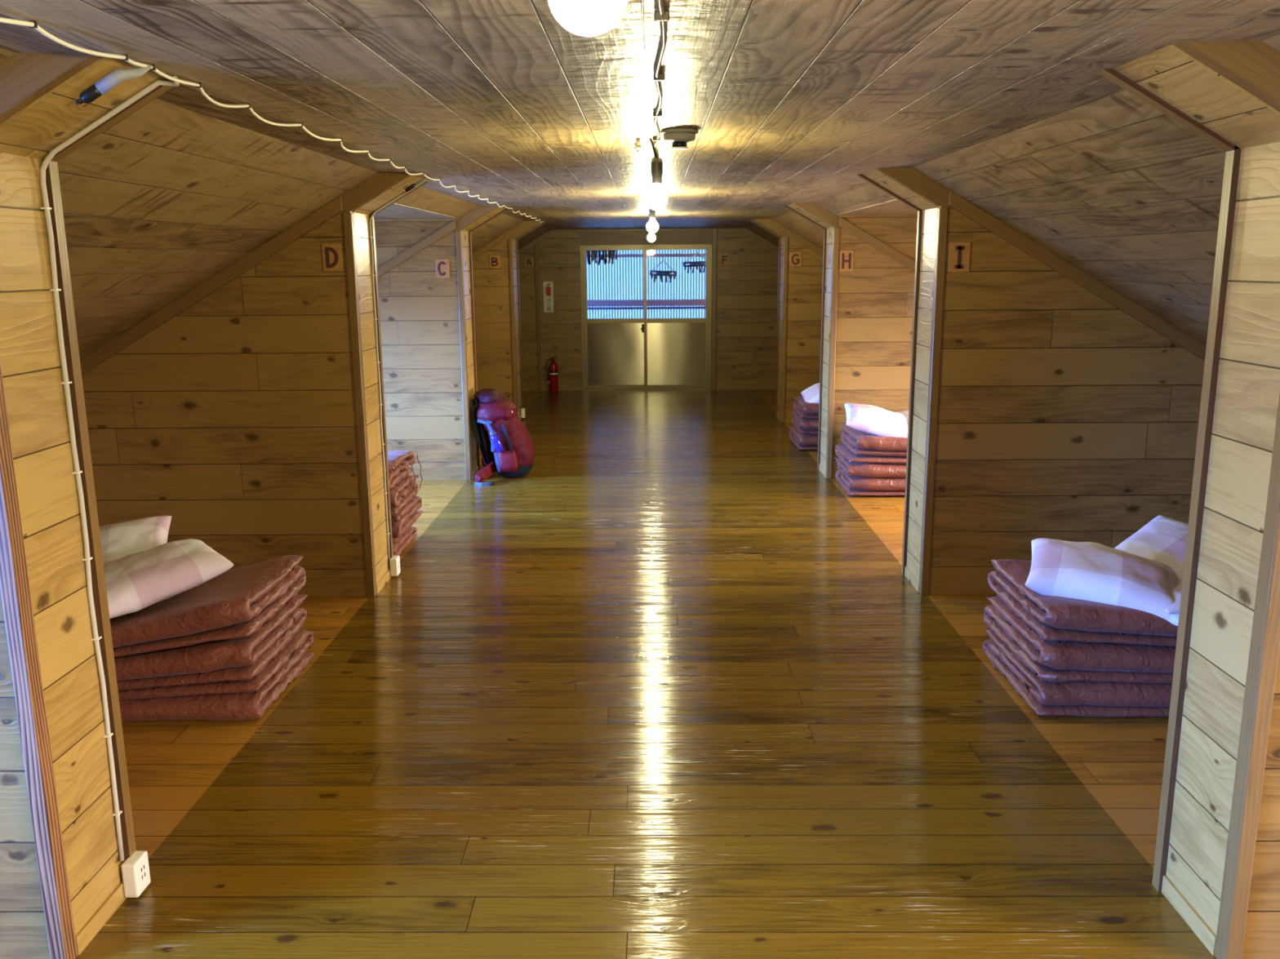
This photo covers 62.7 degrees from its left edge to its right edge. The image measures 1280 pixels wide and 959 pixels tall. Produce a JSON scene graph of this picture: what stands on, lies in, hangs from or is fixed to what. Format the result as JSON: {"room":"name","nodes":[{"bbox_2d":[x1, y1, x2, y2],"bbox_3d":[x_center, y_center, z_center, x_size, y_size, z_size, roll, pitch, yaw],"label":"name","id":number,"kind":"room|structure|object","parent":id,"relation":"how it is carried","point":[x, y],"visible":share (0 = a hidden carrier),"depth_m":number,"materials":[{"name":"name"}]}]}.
{"room":"mountain hut dormitory","nodes":[
{"label":"mountain hut dormitory","id":0,"kind":"room"},
{"bbox_2d":[0,52,165,958],"bbox_3d":[-2.066,0.118,2.265,2.169,1.884,0.294,0,12,1],"label":"wall","id":1,"kind":"structure","parent":0,"point":[39,92],"depth_m":2.23,"materials":[{"name":"brown wood"}]},
{"bbox_2d":[0,361,77,958],"bbox_3d":[-1.273,0.222,2.140,0.036,1.719,0.044,0,12,1],"label":"trim","id":2,"kind":"structure","parent":1,"relation":"attached to","point":[15,588],"depth_m":2.18,"materials":[{"name":"brown wood"}]},
{"bbox_2d":[75,880,126,955],"bbox_3d":[-1.250,1.013,2.448,0.007,0.045,0.238,0,12,1],"label":"baseboard","id":3,"kind":"structure","parent":1,"relation":"attached to","point":[93,926],"depth_m":2.42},
{"bbox_2d":[41,78,173,861],"bbox_3d":[-1.119,0.085,2.394,0.319,1.883,0.033,0,12,1],"label":"trim","id":4,"kind":"structure","parent":1,"relation":"attached to","point":[52,181],"depth_m":2.36,"materials":[{"name":"brown wood"}]},
{"bbox_2d":[40,75,179,861],"bbox_3d":[-1.100,0.045,2.344,0.320,1.781,0.031,0,12,1],"label":"cable","id":5,"kind":"object","parent":1,"relation":"attached to","point":[153,86],"visible":0.99,"depth_m":2.31,"materials":[{"name":"white plastic"}]},
{"bbox_2d":[120,851,150,897],"bbox_3d":[-1.227,0.961,2.558,0.036,0.088,0.068,0,12,1],"label":"wall socket","id":6,"kind":"object","parent":1,"relation":"attached to","point":[135,873],"visible":1,"depth_m":2.53,"materials":[{"name":"white plastic"}]},
{"bbox_2d":[81,172,425,596],"bbox_3d":[-2.039,-0.411,4.826,2.169,1.884,0.324,0,12,1],"label":"wall","id":7,"kind":"structure","parent":0,"point":[233,420],"depth_m":4.70,"materials":[{"name":"brown wood"}]},
{"bbox_2d":[80,195,343,375],"bbox_3d":[-2.197,-0.650,4.605,1.860,1.136,0.027,0,12,1],"label":"trim","id":8,"kind":"structure","parent":7,"relation":"attached to","point":[334,207],"depth_m":4.55,"materials":[{"name":"brown wood"}]},
{"bbox_2d":[321,243,342,271],"bbox_3d":[-1.330,-0.960,4.538,0.083,0.116,0.011,0,12,1],"label":"plaque","id":9,"kind":"object","parent":7,"relation":"attached to","point":[331,253],"visible":1,"depth_m":4.54,"materials":[{"name":"brown wood"}]},
{"bbox_2d":[342,213,377,596],"bbox_3d":[-1.246,-0.304,4.687,0.036,1.719,0.044,0,12,1],"label":"trim","id":10,"kind":"structure","parent":7,"relation":"attached to","point":[348,218],"depth_m":4.66,"materials":[{"name":"brown wood"}]},
{"bbox_2d":[376,568,391,594],"bbox_3d":[-1.223,0.484,5.008,0.007,0.045,0.268,0,12,1],"label":"baseboard","id":11,"kind":"structure","parent":7,"relation":"attached to","point":[386,577],"depth_m":4.99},
{"bbox_2d":[389,555,400,576],"bbox_3d":[-1.199,0.423,5.145,0.036,0.088,0.068,0,12,1],"label":"wall socket","id":12,"kind":"object","parent":7,"relation":"attached to","point":[394,562],"visible":1,"depth_m":5.12,"materials":[{"name":"white plastic"}]},
{"bbox_2d":[368,177,433,577],"bbox_3d":[-1.092,-0.447,4.969,0.319,1.883,0.033,0,12,1],"label":"trim","id":13,"kind":"structure","parent":7,"relation":"attached to","point":[375,279],"depth_m":4.95,"materials":[{"name":"brown wood"}]},
{"bbox_2d":[368,177,435,558],"bbox_3d":[-1.073,-0.488,4.925,0.320,1.780,0.030,0,12,1],"label":"cable","id":14,"kind":"object","parent":7,"relation":"attached to","point":[371,237],"visible":0.94,"depth_m":4.91,"materials":[{"name":"white plastic"}]},
{"bbox_2d":[0,47,551,359],"bbox_3d":[-2.165,-0.791,4.826,2.120,1.258,15.627,0,12,1],"label":"ceiling","id":15,"kind":"structure","parent":0,"point":[167,197],"depth_m":3.51,"materials":[{"name":"wood"}]},
{"bbox_2d":[373,205,506,480],"bbox_3d":[-2.011,-0.947,7.420,2.169,1.884,0.347,0,12,1],"label":"wall","id":16,"kind":"structure","parent":0,"point":[420,321],"depth_m":7.26,"materials":[{"name":"brown wood"}]},
{"bbox_2d":[377,220,455,277],"bbox_3d":[-2.169,-1.184,7.188,1.860,1.136,0.027,0,12,1],"label":"trim","id":17,"kind":"structure","parent":16,"relation":"attached to","point":[451,227],"depth_m":7.09,"materials":[{"name":"brown wood"}]},
{"bbox_2d":[435,258,449,278],"bbox_3d":[-1.342,-1.433,7.133,0.095,0.126,0.011,0,12,1],"label":"plaque","id":18,"kind":"object","parent":16,"relation":"attached to","point":[442,265],"visible":1,"depth_m":7.13,"materials":[{"name":"brown wood"}]},
{"bbox_2d":[455,231,471,480],"bbox_3d":[-1.218,-0.838,7.269,0.036,1.719,0.044,0,12,1],"label":"trim","id":19,"kind":"structure","parent":16,"relation":"attached to","point":[458,233],"depth_m":7.24,"materials":[{"name":"brown wood"}]},
{"bbox_2d":[471,465,478,479],"bbox_3d":[-1.195,-0.052,7.602,0.007,0.045,0.291,0,12,1],"label":"baseboard","id":20,"kind":"structure","parent":16,"relation":"attached to","point":[475,471],"depth_m":7.59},
{"bbox_2d":[468,208,508,471],"bbox_3d":[-1.064,-0.986,7.574,0.319,1.883,0.033,0,12,1],"label":"trim","id":21,"kind":"structure","parent":16,"relation":"attached to","point":[506,209],"depth_m":7.51,"materials":[{"name":"brown wood"}]},
{"bbox_2d":[471,221,544,416],"bbox_3d":[-1.983,-1.487,10.036,2.169,1.884,0.344,0,12,1],"label":"wall","id":22,"kind":"structure","parent":0,"point":[491,286],"depth_m":9.87,"materials":[{"name":"brown wood"}]},
{"bbox_2d":[471,231,508,260],"bbox_3d":[-2.141,-1.724,9.805,1.860,1.136,0.027,0,12,1],"label":"trim","id":23,"kind":"structure","parent":22,"relation":"attached to","point":[503,237],"depth_m":9.70,"materials":[{"name":"brown wood"}]},
{"bbox_2d":[489,255,500,267],"bbox_3d":[-1.346,-2.020,9.742,0.098,0.109,0.011,0,12,1],"label":"plaque","id":24,"kind":"object","parent":22,"relation":"attached to","point":[495,260],"visible":1,"depth_m":9.74,"materials":[{"name":"brown wood"}]},
{"bbox_2d":[508,239,518,414],"bbox_3d":[-1.190,-1.378,9.887,0.036,1.719,0.044,0,12,1],"label":"trim","id":25,"kind":"structure","parent":22,"relation":"attached to","point":[510,241],"depth_m":9.85,"materials":[{"name":"brown wood"}]},
{"bbox_2d":[515,222,546,418],"bbox_3d":[-1.036,-1.526,10.189,0.319,1.883,0.033,0,12,1],"label":"trim","id":26,"kind":"structure","parent":22,"relation":"attached to","point":[517,240],"depth_m":10.15,"materials":[{"name":"brown wood"}]},
{"bbox_2d":[0,0,1279,229],"bbox_3d":[0.020,-1.382,4.670,2.260,0.050,15.607,0,12,1],"label":"ceiling","id":27,"kind":"structure","parent":0,"point":[788,102],"depth_m":2.21,"materials":[{"name":"wood"}]},
{"bbox_2d":[75,63,151,104],"bbox_3d":[-1.007,-0.757,2.004,0.141,0.080,0.043,-4,12,-15],"label":"connector","id":28,"kind":"object","parent":27,"relation":"attached to","point":[117,76],"visible":1,"depth_m":1.99,"materials":[{"name":"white plastic"}]},
{"bbox_2d":[0,17,544,222],"bbox_3d":[-0.945,-1.499,5.471,0.100,0.030,8.402,0,12,1],"label":"cable","id":29,"kind":"object","parent":27,"relation":"attached to","point":[30,24],"visible":1,"depth_m":2.26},
{"bbox_2d":[404,175,429,191],"bbox_3d":[-0.977,-1.298,4.603,0.110,0.071,0.018,0,12,1],"label":"connector","id":30,"kind":"object","parent":29,"relation":"attached to","point":[413,185],"visible":0.97,"depth_m":4.60,"materials":[{"name":"black plastic"}]},
{"bbox_2d":[548,0,627,36],"bbox_3d":[-0.042,-0.459,0.825,0.064,0.206,0.064,0,12,1],"label":"bulb","id":31,"kind":"object","parent":27,"relation":"hanging from","point":[588,18],"visible":1,"depth_m":0.83,"materials":[{"name":"white glass"}]},
{"bbox_2d":[634,137,641,151],"bbox_3d":[-0.006,-1.056,3.315,0.024,0.042,0.024,0,12,1],"label":"cleat","id":32,"kind":"object","parent":27,"relation":"attached to","point":[637,143],"visible":1,"depth_m":3.31,"materials":[{"name":"white plastic"}]},
{"bbox_2d":[647,213,655,241],"bbox_3d":[0.091,-2.029,8.464,0.068,0.222,0.068,0,12,1],"label":"bulb","id":33,"kind":"object","parent":27,"relation":"hanging from","point":[651,237],"visible":0.7,"depth_m":8.46,"materials":[{"name":"white glass"}]},
{"bbox_2d":[646,207,658,232],"bbox_3d":[0.070,-1.499,5.898,0.068,0.222,0.068,0,12,1],"label":"hanging bulb","id":34,"kind":"object","parent":27,"relation":"hanging from","point":[652,226],"visible":0.84,"depth_m":5.89,"materials":[{"name":"white glass"}]},
{"bbox_2d":[648,207,655,217],"bbox_3d":[0.070,-1.509,5.896,0.038,0.082,0.038,0,12,1],"label":"socket","id":35,"kind":"object","parent":34,"relation":"attached to","point":[652,212],"depth_m":5.89,"materials":[{"name":"black plastic"}]},
{"bbox_2d":[646,137,667,210],"bbox_3d":[0.054,-0.971,3.342,0.068,0.222,0.068,0,12,1],"label":"bulb","id":36,"kind":"object","parent":27,"relation":"hanging from","point":[656,198],"visible":1,"depth_m":3.33,"materials":[{"name":"white glass"}]},
{"bbox_2d":[650,157,662,184],"bbox_3d":[0.054,-0.981,3.340,0.038,0.082,0.038,0,12,1],"label":"socket","id":37,"kind":"object","parent":36,"relation":"attached to","point":[656,164],"depth_m":3.33,"materials":[{"name":"black plastic"}]},
{"bbox_2d":[653,0,669,157],"bbox_3d":[0.060,-1.234,4.110,0.024,0.014,9.150,0,12,1],"label":"cable","id":38,"kind":"object","parent":27,"relation":"attached to","point":[661,15],"visible":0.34,"depth_m":1.99,"materials":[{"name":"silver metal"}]},
{"bbox_2d":[660,127,698,150],"bbox_3d":[0.117,-1.007,3.110,0.112,0.055,0.112,0,12,1],"label":"smoke detector","id":39,"kind":"object","parent":27,"relation":"attached to","point":[678,137],"visible":1,"depth_m":3.07,"materials":[{"name":"plastic"}]},
{"bbox_2d":[75,389,1216,958],"bbox_3d":[0.035,0.512,5.062,6.500,0.050,15.607,0,12,1],"label":"floor","id":40,"kind":"structure","parent":0,"point":[659,688],"depth_m":3.24,"materials":[{"name":"wood"}]},
{"bbox_2d":[118,629,314,721],"bbox_3d":[-1.739,0.689,3.788,0.963,0.144,0.627,0,12,1],"label":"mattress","id":41,"kind":"object","parent":40,"relation":"on","point":[238,700],"visible":0.45,"depth_m":3.51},
{"bbox_2d":[114,594,307,690],"bbox_3d":[-1.754,0.574,3.747,0.964,0.175,0.624,0,12,1],"label":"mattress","id":42,"kind":"object","parent":41,"relation":"on","point":[244,658],"visible":0.43,"depth_m":3.47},
{"bbox_2d":[109,555,306,657],"bbox_3d":[-1.754,0.449,3.736,0.963,0.215,0.632,0,12,1],"label":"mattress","id":43,"kind":"object","parent":42,"relation":"on","point":[235,603],"visible":0.57,"depth_m":3.50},
{"bbox_3d":[-1.963,0.407,3.587,0.526,0.089,0.362,0,12,1],"label":"pillow","id":44,"kind":"object","parent":43,"relation":"on","visible":0},
{"bbox_2d":[98,515,171,564],"bbox_3d":[-1.971,0.276,3.815,0.511,0.208,0.323,-4,12,-16],"label":"pillow","id":45,"kind":"object","parent":44,"relation":"on","point":[121,540],"visible":0.32,"depth_m":3.81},
{"bbox_2d":[103,538,233,618],"bbox_3d":[-1.718,0.343,3.633,0.509,0.187,0.380,-9,15,-36],"label":"pillow","id":46,"kind":"object","parent":44,"relation":"on","point":[135,582],"visible":0.66,"depth_m":3.54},
{"bbox_2d":[392,520,417,555],"bbox_3d":[-1.730,0.317,5.638,0.961,0.125,0.585,0,12,1],"label":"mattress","id":47,"kind":"object","parent":40,"relation":"on","point":[399,544],"visible":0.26,"depth_m":5.62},
{"bbox_2d":[391,496,423,538],"bbox_3d":[-1.698,0.197,5.634,0.967,0.136,0.588,0,12,1],"label":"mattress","id":48,"kind":"object","parent":47,"relation":"on","point":[409,513],"visible":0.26,"depth_m":5.54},
{"bbox_2d":[389,475,418,514],"bbox_3d":[-1.708,0.079,5.590,0.968,0.143,0.586,0,12,1],"label":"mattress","id":49,"kind":"object","parent":48,"relation":"on","point":[403,491],"visible":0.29,"depth_m":5.51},
{"bbox_2d":[387,450,422,502],"bbox_3d":[-1.711,0.012,5.590,1.006,0.273,0.586,0,12,1],"label":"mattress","id":50,"kind":"object","parent":49,"relation":"on","point":[398,461],"visible":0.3,"depth_m":5.58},
{"bbox_2d":[471,388,535,485],"bbox_3d":[-0.970,-0.311,7.436,0.438,0.640,0.529,0,12,1],"label":"rucksack","id":51,"kind":"object","parent":40,"relation":"on","point":[491,411],"visible":0.96,"depth_m":7.38,"materials":[{"name":"fabric"}]},
{"bbox_2d":[489,431,504,453],"bbox_3d":[-0.998,-0.265,7.334,0.102,0.155,0.056,0,12,1],"label":"water bottle","id":52,"kind":"object","parent":51,"relation":"in","point":[495,438],"visible":1,"depth_m":7.31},
{"bbox_2d":[546,354,559,392],"bbox_3d":[-1.029,-1.260,12.450,0.154,0.448,0.103,-8,14,-32],"label":"fire extinguisher","id":53,"kind":"object","parent":40,"relation":"on","point":[553,380],"visible":1,"depth_m":12.42,"materials":[{"name":"red metal"}]},
{"bbox_2d":[788,426,817,449],"bbox_3d":[1.753,-0.352,8.743,0.969,0.126,0.647,0,12,1],"label":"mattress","id":54,"kind":"object","parent":40,"relation":"on","point":[802,442],"visible":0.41,"depth_m":8.47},
{"bbox_2d":[791,411,818,434],"bbox_3d":[1.772,-0.470,8.717,0.966,0.137,0.645,0,12,1],"label":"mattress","id":55,"kind":"object","parent":54,"relation":"on","point":[805,426],"visible":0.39,"depth_m":8.45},
{"bbox_2d":[792,395,818,419],"bbox_3d":[1.781,-0.594,8.701,0.959,0.150,0.642,0,12,1],"label":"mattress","id":56,"kind":"object","parent":55,"relation":"on","point":[805,410],"visible":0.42,"depth_m":8.45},
{"bbox_2d":[800,382,819,403],"bbox_3d":[1.541,-0.718,8.679,0.371,0.245,0.368,0,12,1],"label":"pillow","id":57,"kind":"object","parent":56,"relation":"on","point":[811,394],"visible":0.27,"depth_m":8.65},
{"bbox_2d":[835,463,905,496],"bbox_3d":[1.836,-0.005,7.046,0.963,0.132,0.600,0,12,1],"label":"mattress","id":58,"kind":"object","parent":40,"relation":"on","point":[852,485],"visible":0.36,"depth_m":6.78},
{"bbox_2d":[833,444,906,477],"bbox_3d":[1.817,-0.125,7.009,0.961,0.143,0.610,0,12,1],"label":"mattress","id":59,"kind":"object","parent":58,"relation":"on","point":[853,464],"visible":0.41,"depth_m":6.75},
{"bbox_2d":[840,425,907,457],"bbox_3d":[1.863,-0.257,6.998,0.959,0.152,0.604,0,12,1],"label":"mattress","id":60,"kind":"object","parent":59,"relation":"on","point":[861,443],"visible":0.43,"depth_m":6.74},
{"bbox_2d":[844,403,907,437],"bbox_3d":[1.582,-0.372,6.901,0.487,0.224,0.349,1,12,5],"label":"pillow","id":61,"kind":"object","parent":60,"relation":"on","point":[869,419],"visible":0.73,"depth_m":6.78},
{"bbox_2d":[896,409,908,425],"bbox_3d":[1.893,-0.393,6.996,0.440,0.124,0.335,-2,12,-9],"label":"pillow","id":62,"kind":"object","parent":60,"relation":"on","point":[905,413],"visible":0.07,"depth_m":7.00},
{"bbox_2d":[982,628,1172,716],"bbox_3d":[1.800,0.675,3.758,0.969,0.130,0.630,0,12,1],"label":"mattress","id":63,"kind":"object","parent":40,"relation":"on","point":[1072,698],"visible":0.4,"depth_m":3.48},
{"bbox_2d":[983,595,1176,684],"bbox_3d":[1.792,0.558,3.731,0.966,0.148,0.641,0,12,1],"label":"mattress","id":64,"kind":"object","parent":63,"relation":"on","point":[1053,661],"visible":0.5,"depth_m":3.46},
{"bbox_2d":[987,559,1177,646],"bbox_3d":[1.804,0.429,3.716,0.962,0.167,0.638,0,12,1],"label":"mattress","id":65,"kind":"object","parent":64,"relation":"on","point":[1054,618],"visible":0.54,"depth_m":3.44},
{"bbox_2d":[1025,537,1179,626],"bbox_3d":[1.597,0.341,3.617,0.503,0.209,0.354,4,12,20],"label":"pillow","id":66,"kind":"object","parent":65,"relation":"on","point":[1096,572],"visible":0.8,"depth_m":3.52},
{"bbox_2d":[1114,515,1188,580],"bbox_3d":[1.898,0.288,3.766,0.466,0.217,0.329,-9,14,-35],"label":"pillow","id":67,"kind":"object","parent":65,"relation":"on","point":[1163,540],"visible":0.3,"depth_m":3.76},
{"bbox_2d":[1164,579,1182,614],"bbox_3d":[1.896,0.388,3.552,0.440,0.077,0.280,-2,12,-9],"label":"pillow","id":68,"kind":"object","parent":65,"relation":"on","point":[1174,609],"visible":0.13,"depth_m":3.42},
{"bbox_2d":[586,247,706,318],"bbox_3d":[0.123,-2.490,13.883,5.200,3.060,0.024,0,12,1],"label":"wall","id":69,"kind":"structure","parent":0,"point":[622,279],"depth_m":13.87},
{"bbox_2d":[586,299,705,306],"bbox_3d":[0.123,-2.328,13.840,5.200,0.080,0.090,0,12,1],"label":"trim","id":70,"kind":"structure","parent":69,"relation":"attached to","point":[606,302],"depth_m":13.80,"materials":[{"name":"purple metal"}]},
{"bbox_2d":[586,253,706,257],"bbox_3d":[0.119,-2.925,13.716,5.200,0.039,0.090,0,12,1],"label":"trim","id":71,"kind":"structure","parent":69,"relation":"attached to","point":[618,255],"depth_m":13.67,"materials":[{"name":"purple metal"}]},
{"bbox_2d":[586,306,705,309],"bbox_3d":[0.124,-2.262,13.853,5.200,0.026,0.090,0,12,1],"label":"trim","id":72,"kind":"structure","parent":69,"relation":"attached to","point":[595,308],"depth_m":13.81,"materials":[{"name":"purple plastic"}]},
{"bbox_2d":[518,230,778,391],"bbox_3d":[0.108,-2.002,12.454,6.300,1.884,0.090,0,12,1],"label":"wall","id":73,"kind":"structure","parent":0,"point":[746,332],"depth_m":12.41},
{"bbox_2d":[524,257,533,266],"bbox_3d":[-1.299,-2.547,12.306,0.101,0.105,0.011,0,12,1],"label":"plaque","id":74,"kind":"object","parent":73,"relation":"attached to","point":[529,262],"visible":1,"depth_m":12.30,"materials":[{"name":"brown wood"}]},
{"bbox_2d":[518,229,551,254],"bbox_3d":[-2.034,-2.303,12.356,2.020,1.224,0.026,0,12,1],"label":"trim","id":75,"kind":"structure","parent":73,"relation":"attached to","point":[547,234],"depth_m":12.24,"materials":[{"name":"brown wood"}]},
{"bbox_2d":[534,243,542,391],"bbox_3d":[-1.204,-1.926,12.427,0.045,1.765,0.022,0,12,1],"label":"trim","id":76,"kind":"structure","parent":73,"relation":"attached to","point":[536,248],"depth_m":12.42,"materials":[{"name":"brown wood"}]},
{"bbox_2d":[543,281,553,312],"bbox_3d":[-1.079,-2.153,12.386,0.113,0.358,0.006,0,12,1],"label":"sign","id":77,"kind":"object","parent":73,"relation":"attached to","point":[548,286],"visible":1,"depth_m":12.39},
{"bbox_2d":[579,244,711,391],"bbox_3d":[0.075,-1.910,12.461,1.537,1.700,0.095,0,12,1],"label":"door","id":78,"kind":"structure","parent":73,"relation":"in","point":[619,354],"depth_m":12.53,"materials":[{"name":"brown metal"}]},
{"bbox_2d":[579,230,711,244],"bbox_3d":[0.067,-2.829,12.232,1.537,0.174,0.012,0,12,1],"label":"trim","id":79,"kind":"structure","parent":73,"relation":"attached to","point":[682,237],"depth_m":12.23,"materials":[{"name":"brown wood"}]},
{"bbox_2d":[551,227,746,231],"bbox_3d":[0.101,-2.903,12.212,2.260,0.022,0.020,0,12,1],"label":"trim","id":80,"kind":"structure","parent":73,"relation":"attached to","point":[741,228],"depth_m":12.20,"materials":[{"name":"brown wood"}]},
{"bbox_2d":[711,228,716,390],"bbox_3d":[0.871,-1.994,12.386,0.058,1.884,0.070,0,12,1],"label":"trim","id":81,"kind":"structure","parent":73,"relation":"attached to","point":[713,303],"depth_m":12.35,"materials":[{"name":"brown wood"}]},
{"bbox_2d":[720,254,728,265],"bbox_3d":[0.993,-2.567,12.277,0.102,0.126,0.011,0,12,1],"label":"plaque","id":82,"kind":"object","parent":73,"relation":"attached to","point":[724,258],"visible":1,"depth_m":12.28,"materials":[{"name":"brown wood"}]},
{"bbox_2d":[746,228,778,252],"bbox_3d":[2.245,-2.325,12.305,2.020,1.224,0.026,0,12,1],"label":"trim","id":83,"kind":"structure","parent":73,"relation":"attached to","point":[748,232],"depth_m":12.21,"materials":[{"name":"brown wood"}]},
{"bbox_2d":[751,218,822,422],"bbox_3d":[2.148,-1.509,9.987,2.169,1.884,0.344,0,12,1],"label":"wall","id":84,"kind":"structure","parent":0,"point":[804,286],"depth_m":9.84,"materials":[{"name":"brown wood"}]},
{"bbox_2d":[749,220,780,417],"bbox_3d":[1.205,-1.537,10.163,0.319,1.883,0.033,0,12,1],"label":"trim","id":85,"kind":"structure","parent":84,"relation":"attached to","point":[779,263],"depth_m":10.14,"materials":[{"name":"brown wood"}]},
{"bbox_2d":[780,237,788,422],"bbox_3d":[1.353,-1.391,9.857,0.036,1.719,0.044,0,12,1],"label":"trim","id":86,"kind":"structure","parent":84,"relation":"attached to","point":[785,239],"depth_m":9.84,"materials":[{"name":"brown wood"}]},
{"bbox_2d":[789,252,801,266],"bbox_3d":[1.438,-2.035,9.709,0.113,0.131,0.011,0,12,1],"label":"plaque","id":87,"kind":"object","parent":84,"relation":"attached to","point":[795,258],"visible":1,"depth_m":9.71,"materials":[{"name":"brown wood"}]},
{"bbox_2d":[788,229,823,256],"bbox_3d":[2.298,-1.748,9.753,1.860,1.136,0.027,0,12,1],"label":"trim","id":88,"kind":"structure","parent":84,"relation":"attached to","point":[793,235],"depth_m":9.66,"materials":[{"name":"brown wood"}]},
{"bbox_2d":[787,202,917,478],"bbox_3d":[2.120,-0.968,7.371,2.169,1.884,0.347,0,12,1],"label":"wall","id":89,"kind":"structure","parent":0,"point":[875,299],"depth_m":7.19,"materials":[{"name":"brown wood"}]},
{"bbox_2d":[784,205,826,469],"bbox_3d":[1.177,-0.997,7.548,0.319,1.883,0.033,0,12,1],"label":"trim","id":90,"kind":"structure","parent":89,"relation":"attached to","point":[787,206],"depth_m":7.52,"materials":[{"name":"brown wood"}]},
{"bbox_2d":[818,463,826,477],"bbox_3d":[1.318,-0.065,7.573,0.007,0.045,0.291,0,12,1],"label":"baseboard","id":91,"kind":"structure","parent":89,"relation":"attached to","point":[821,468],"depth_m":7.57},
{"bbox_2d":[826,227,839,479],"bbox_3d":[1.325,-0.851,7.239,0.036,1.719,0.044,0,12,1],"label":"trim","id":92,"kind":"structure","parent":89,"relation":"attached to","point":[835,230],"depth_m":7.21,"materials":[{"name":"brown wood"}]},
{"bbox_2d":[839,250,853,271],"bbox_3d":[1.394,-1.477,7.095,0.092,0.138,0.011,0,12,1],"label":"plaque","id":93,"kind":"object","parent":89,"relation":"attached to","point":[846,260],"visible":1,"depth_m":7.09,"materials":[{"name":"brown wood"}]},
{"bbox_2d":[839,217,915,271],"bbox_3d":[2.270,-1.207,7.136,1.860,1.136,0.027,0,12,1],"label":"trim","id":94,"kind":"structure","parent":89,"relation":"attached to","point":[843,224],"depth_m":7.05,"materials":[{"name":"brown wood"}]},
{"bbox_2d":[746,34,1279,345],"bbox_3d":[2.215,-0.814,4.775,2.120,1.258,15.627,0,12,1],"label":"ceiling","id":95,"kind":"structure","parent":0,"point":[1115,187],"depth_m":3.47,"materials":[{"name":"wood"}]},
{"bbox_2d":[862,168,1204,594],"bbox_3d":[2.092,-0.432,4.778,2.169,1.884,0.324,0,12,1],"label":"wall","id":96,"kind":"structure","parent":0,"point":[1063,415],"depth_m":4.65,"materials":[{"name":"brown wood"}]},
{"bbox_2d":[856,174,922,575],"bbox_3d":[1.149,-0.459,4.943,0.319,1.883,0.033,0,12,1],"label":"trim","id":97,"kind":"structure","parent":96,"relation":"attached to","point":[865,178],"depth_m":4.91,"materials":[{"name":"brown wood"}]},
{"bbox_2d":[904,566,919,591],"bbox_3d":[1.290,0.471,4.979,0.007,0.045,0.268,0,12,1],"label":"baseboard","id":98,"kind":"structure","parent":96,"relation":"attached to","point":[913,580],"depth_m":4.97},
{"bbox_2d":[918,208,947,595],"bbox_3d":[1.298,-0.317,4.657,0.036,1.719,0.044,0,12,1],"label":"trim","id":99,"kind":"structure","parent":96,"relation":"attached to","point":[942,213],"depth_m":4.63,"materials":[{"name":"brown wood"}]},
{"bbox_2d":[947,242,970,271],"bbox_3d":[1.371,-0.955,4.511,0.091,0.125,0.011,0,12,1],"label":"plaque","id":100,"kind":"object","parent":96,"relation":"attached to","point":[959,253],"visible":1,"depth_m":4.51,"materials":[{"name":"brown wood"}]},
{"bbox_2d":[947,190,1206,360],"bbox_3d":[2.243,-0.673,4.553,1.860,1.136,0.027,0,12,1],"label":"trim","id":101,"kind":"structure","parent":96,"relation":"attached to","point":[957,202],"depth_m":4.50,"materials":[{"name":"brown wood"}]},
{"bbox_2d":[1113,40,1279,958],"bbox_3d":[2.065,0.096,2.217,2.169,1.884,0.294,0,12,1],"label":"wall","id":102,"kind":"structure","parent":0,"point":[1232,88],"depth_m":2.21,"materials":[{"name":"brown wood"}]},
{"bbox_2d":[1097,69,1241,892],"bbox_3d":[1.121,0.073,2.368,0.319,1.883,0.033,0,12,1],"label":"trim","id":103,"kind":"structure","parent":102,"relation":"attached to","point":[1233,156],"depth_m":2.33,"materials":[{"name":"brown wood"}]},
{"bbox_2d":[1161,875,1216,955],"bbox_3d":[1.263,1.000,2.418,0.007,0.045,0.238,0,12,1],"label":"baseboard","id":104,"kind":"structure","parent":102,"relation":"attached to","point":[1202,930],"depth_m":2.41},
{"bbox_2d":[1213,391,1279,958],"bbox_3d":[1.270,0.209,2.111,0.036,1.719,0.044,0,12,1],"label":"trim","id":105,"kind":"structure","parent":102,"relation":"attached to","point":[1264,646],"depth_m":2.16,"materials":[{"name":"brown wood"}]},
{"label":"outside","id":106,"kind":"structure","parent":0,"visible":0},
{"bbox_2d":[649,255,676,282],"bbox_3d":[0.286,-2.597,12.940,0.332,0.330,0.242,0,12,1],"label":"hanger","id":107,"kind":"object","parent":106,"point":[659,273],"visible":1,"depth_m":12.90,"materials":[{"name":"blue plastic"}]},
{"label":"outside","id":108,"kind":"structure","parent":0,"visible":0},
{"bbox_2d":[683,252,706,273],"bbox_3d":[0.710,-2.697,12.915,0.362,0.310,0.222,0,12,1],"label":"hanger","id":109,"kind":"object","parent":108,"point":[692,264],"visible":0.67,"depth_m":12.87,"materials":[{"name":"blue plastic"}]},
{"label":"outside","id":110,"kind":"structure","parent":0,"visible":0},
{"bbox_2d":[586,250,617,265],"bbox_3d":[-0.475,-2.868,12.953,0.396,0.438,0.136,0,12,1],"label":"hanger","id":111,"kind":"object","parent":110,"point":[611,254],"visible":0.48,"depth_m":12.92,"materials":[{"name":"black plastic"}]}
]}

